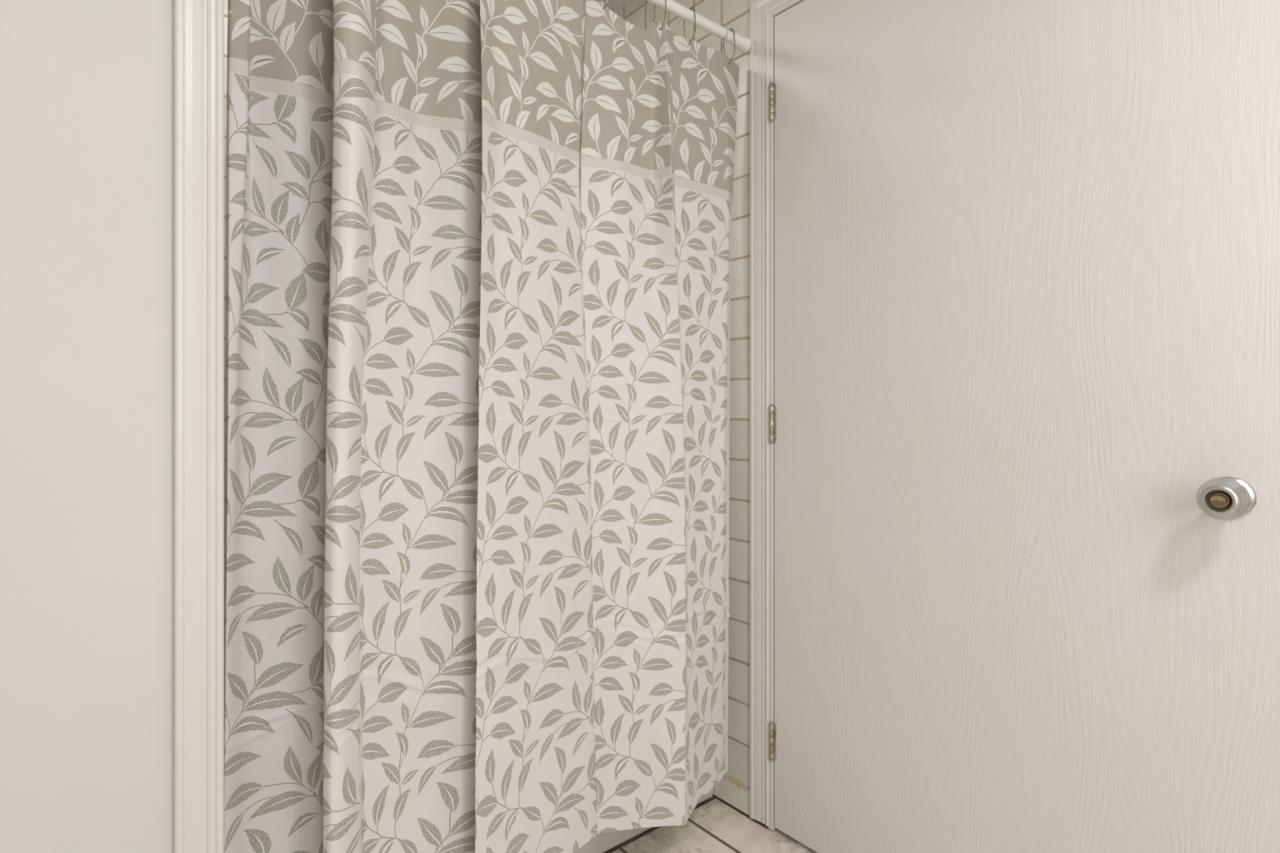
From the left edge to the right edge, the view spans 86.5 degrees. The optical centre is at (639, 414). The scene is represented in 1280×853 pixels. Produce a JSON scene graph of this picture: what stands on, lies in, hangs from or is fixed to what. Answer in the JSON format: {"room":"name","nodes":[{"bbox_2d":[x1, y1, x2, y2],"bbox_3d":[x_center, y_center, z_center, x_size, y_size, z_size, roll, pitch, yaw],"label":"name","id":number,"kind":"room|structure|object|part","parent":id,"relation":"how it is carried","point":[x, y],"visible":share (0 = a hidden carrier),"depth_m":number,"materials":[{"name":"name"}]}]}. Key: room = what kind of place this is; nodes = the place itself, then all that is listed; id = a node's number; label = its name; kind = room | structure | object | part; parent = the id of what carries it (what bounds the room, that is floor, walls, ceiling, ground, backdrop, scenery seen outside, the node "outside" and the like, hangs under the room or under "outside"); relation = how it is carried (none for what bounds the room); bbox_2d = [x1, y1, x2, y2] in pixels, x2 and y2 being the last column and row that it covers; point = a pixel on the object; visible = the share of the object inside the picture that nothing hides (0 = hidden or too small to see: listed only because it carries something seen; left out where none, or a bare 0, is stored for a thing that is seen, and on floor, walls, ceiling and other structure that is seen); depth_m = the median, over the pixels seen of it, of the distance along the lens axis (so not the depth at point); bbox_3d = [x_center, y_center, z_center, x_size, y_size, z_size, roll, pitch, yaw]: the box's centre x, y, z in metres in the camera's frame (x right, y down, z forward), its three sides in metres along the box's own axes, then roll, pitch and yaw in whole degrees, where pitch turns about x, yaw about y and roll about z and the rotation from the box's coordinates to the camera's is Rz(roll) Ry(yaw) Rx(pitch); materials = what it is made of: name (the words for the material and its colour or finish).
{"room":"bathroom","nodes":[
{"label":"bathroom","id":0,"kind":"room"},
{"bbox_2d":[0,0,173,852],"bbox_3d":[-1.080,-0.130,0.642,1.162,2.360,0.120,0,0,-40],"label":"wall","id":1,"kind":"structure","parent":0,"point":[86,86],"depth_m":0.87,"materials":[{"name":"paint"}]},
{"bbox_2d":[173,0,223,852],"bbox_3d":[-0.612,-0.132,0.945,0.059,2.355,0.016,0,0,-40],"label":"trim","id":2,"kind":"structure","parent":1,"relation":"attached to","point":[198,24],"depth_m":0.94,"materials":[{"name":"paint"}]},
{"bbox_2d":[223,0,227,637],"bbox_3d":[-0.940,-0.130,1.999,1.596,2.360,0.125,0,0,-40],"label":"wall","id":3,"kind":"structure","parent":0,"point":[225,2],"depth_m":1.79,"materials":[{"name":"paint"}]},
{"bbox_2d":[595,0,628,12],"bbox_3d":[-0.042,-1.340,0.518,2.600,0.060,3.550,0,0,-40],"label":"ceiling","id":4,"kind":"structure","parent":0,"point":[613,5],"depth_m":2.17,"materials":[{"name":"paint"}]},
{"bbox_2d":[613,0,749,813],"bbox_3d":[0.366,-0.133,1.675,0.006,2.354,2.045,0,0,-40],"label":"wall","id":5,"kind":"structure","parent":0,"point":[729,14],"depth_m":1.79,"materials":[{"name":"tile"}]},
{"bbox_2d":[646,0,751,53],"bbox_3d":[-0.174,-0.959,1.391,1.187,0.037,0.037,0,0,-40],"label":"shower rod","id":6,"kind":"object","parent":5,"relation":"attached to","point":[743,43],"visible":1,"depth_m":1.66,"materials":[{"name":"metal"}]},
{"bbox_2d":[652,0,666,29],"bbox_3d":[0.046,-0.932,1.573,0.012,0.091,0.039,0,0,-40],"label":"curtain hook","id":7,"kind":"object","parent":6,"relation":"hanging from","point":[665,0],"visible":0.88,"depth_m":1.56,"materials":[{"name":"metal"}]},
{"bbox_2d":[223,0,739,852],"bbox_3d":[-0.171,-0.001,1.379,1.155,1.812,0.193,0,0,-35],"label":"shower curtain","id":8,"kind":"object","parent":7,"relation":"hanging from","point":[476,561],"visible":1,"depth_m":1.29,"materials":[{"name":"white fabric"}]},
{"bbox_2d":[683,7,695,44],"bbox_3d":[0.119,-0.933,1.634,0.009,0.090,0.039,0,0,-40],"label":"curtain hook","id":9,"kind":"object","parent":6,"relation":"hanging from","point":[691,8],"visible":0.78,"depth_m":1.62,"materials":[{"name":"metal"}]},
{"bbox_2d":[723,28,735,63],"bbox_3d":[0.226,-0.932,1.724,0.008,0.091,0.039,0,0,-40],"label":"curtain hook","id":10,"kind":"object","parent":6,"relation":"hanging from","point":[731,29],"visible":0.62,"depth_m":1.71,"materials":[{"name":"metal"}]},
{"bbox_2d":[714,778,749,815],"bbox_3d":[0.246,1.013,1.815,0.003,0.060,0.131,0,0,-40],"label":"trim","id":11,"kind":"structure","parent":5,"relation":"attached to","point":[725,790],"depth_m":1.81,"materials":[{"name":"tile"}]},
{"bbox_2d":[722,773,747,791],"bbox_3d":[0.245,0.976,1.815,0.004,0.022,0.134,0,0,-40],"label":"trim","id":12,"kind":"structure","parent":5,"relation":"attached to","point":[736,782],"depth_m":1.80,"materials":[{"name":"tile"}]},
{"bbox_2d":[714,795,768,828],"bbox_3d":[0.263,1.046,1.795,0.006,0.008,0.185,0,0,-40],"label":"trim","id":13,"kind":"structure","parent":5,"relation":"attached to","point":[761,824],"depth_m":1.79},
{"bbox_2d":[611,795,817,852],"bbox_3d":[0.237,1.080,0.184,2.600,0.060,2.680,0,0,-40],"label":"floor","id":14,"kind":"structure","parent":0,"point":[713,826],"depth_m":1.69,"materials":[{"name":"tile"}]},
{"bbox_2d":[573,788,712,852],"bbox_3d":[-0.627,0.855,1.666,1.526,0.389,0.784,0,0,-40],"label":"bathtub","id":15,"kind":"object","parent":14,"relation":"on","point":[601,842],"visible":0.02,"depth_m":1.64,"materials":[{"name":"ceramic"}]},
{"bbox_2d":[603,795,715,852],"bbox_3d":[-0.248,1.048,1.484,1.179,0.004,0.008,0,0,-40],"label":"trim","id":16,"kind":"structure","parent":15,"relation":"attached to","point":[706,801],"depth_m":1.69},
{"bbox_3d":[0.816,-0.130,1.233,0.120,2.360,3.550,0,0,-40],"label":"wall","id":17,"kind":"structure","parent":0,"visible":0},
{"bbox_2d":[749,0,804,831],"bbox_3d":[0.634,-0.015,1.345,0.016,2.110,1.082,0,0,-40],"label":"trim","id":18,"kind":"structure","parent":17,"relation":"attached to","point":[759,10],"depth_m":1.74,"materials":[{"name":"paint"}]},
{"bbox_2d":[768,0,1279,852],"bbox_3d":[0.617,0.019,1.336,0.114,2.034,0.947,0,0,-40],"label":"door","id":19,"kind":"structure","parent":17,"relation":"in","point":[1024,423],"depth_m":1.24,"materials":[{"name":"paint"}]},
{"bbox_3d":[0.842,0.125,0.988,0.003,0.024,0.024,0,0,-40],"label":"button plate","id":20,"kind":"part","parent":19,"relation":"part of","materials":[{"name":"gold metal"}]},
{"bbox_3d":[0.867,0.125,1.009,0.079,0.062,0.062,0,0,-40],"label":"knob","id":21,"kind":"part","parent":19,"relation":"part of","materials":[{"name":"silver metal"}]}
]}

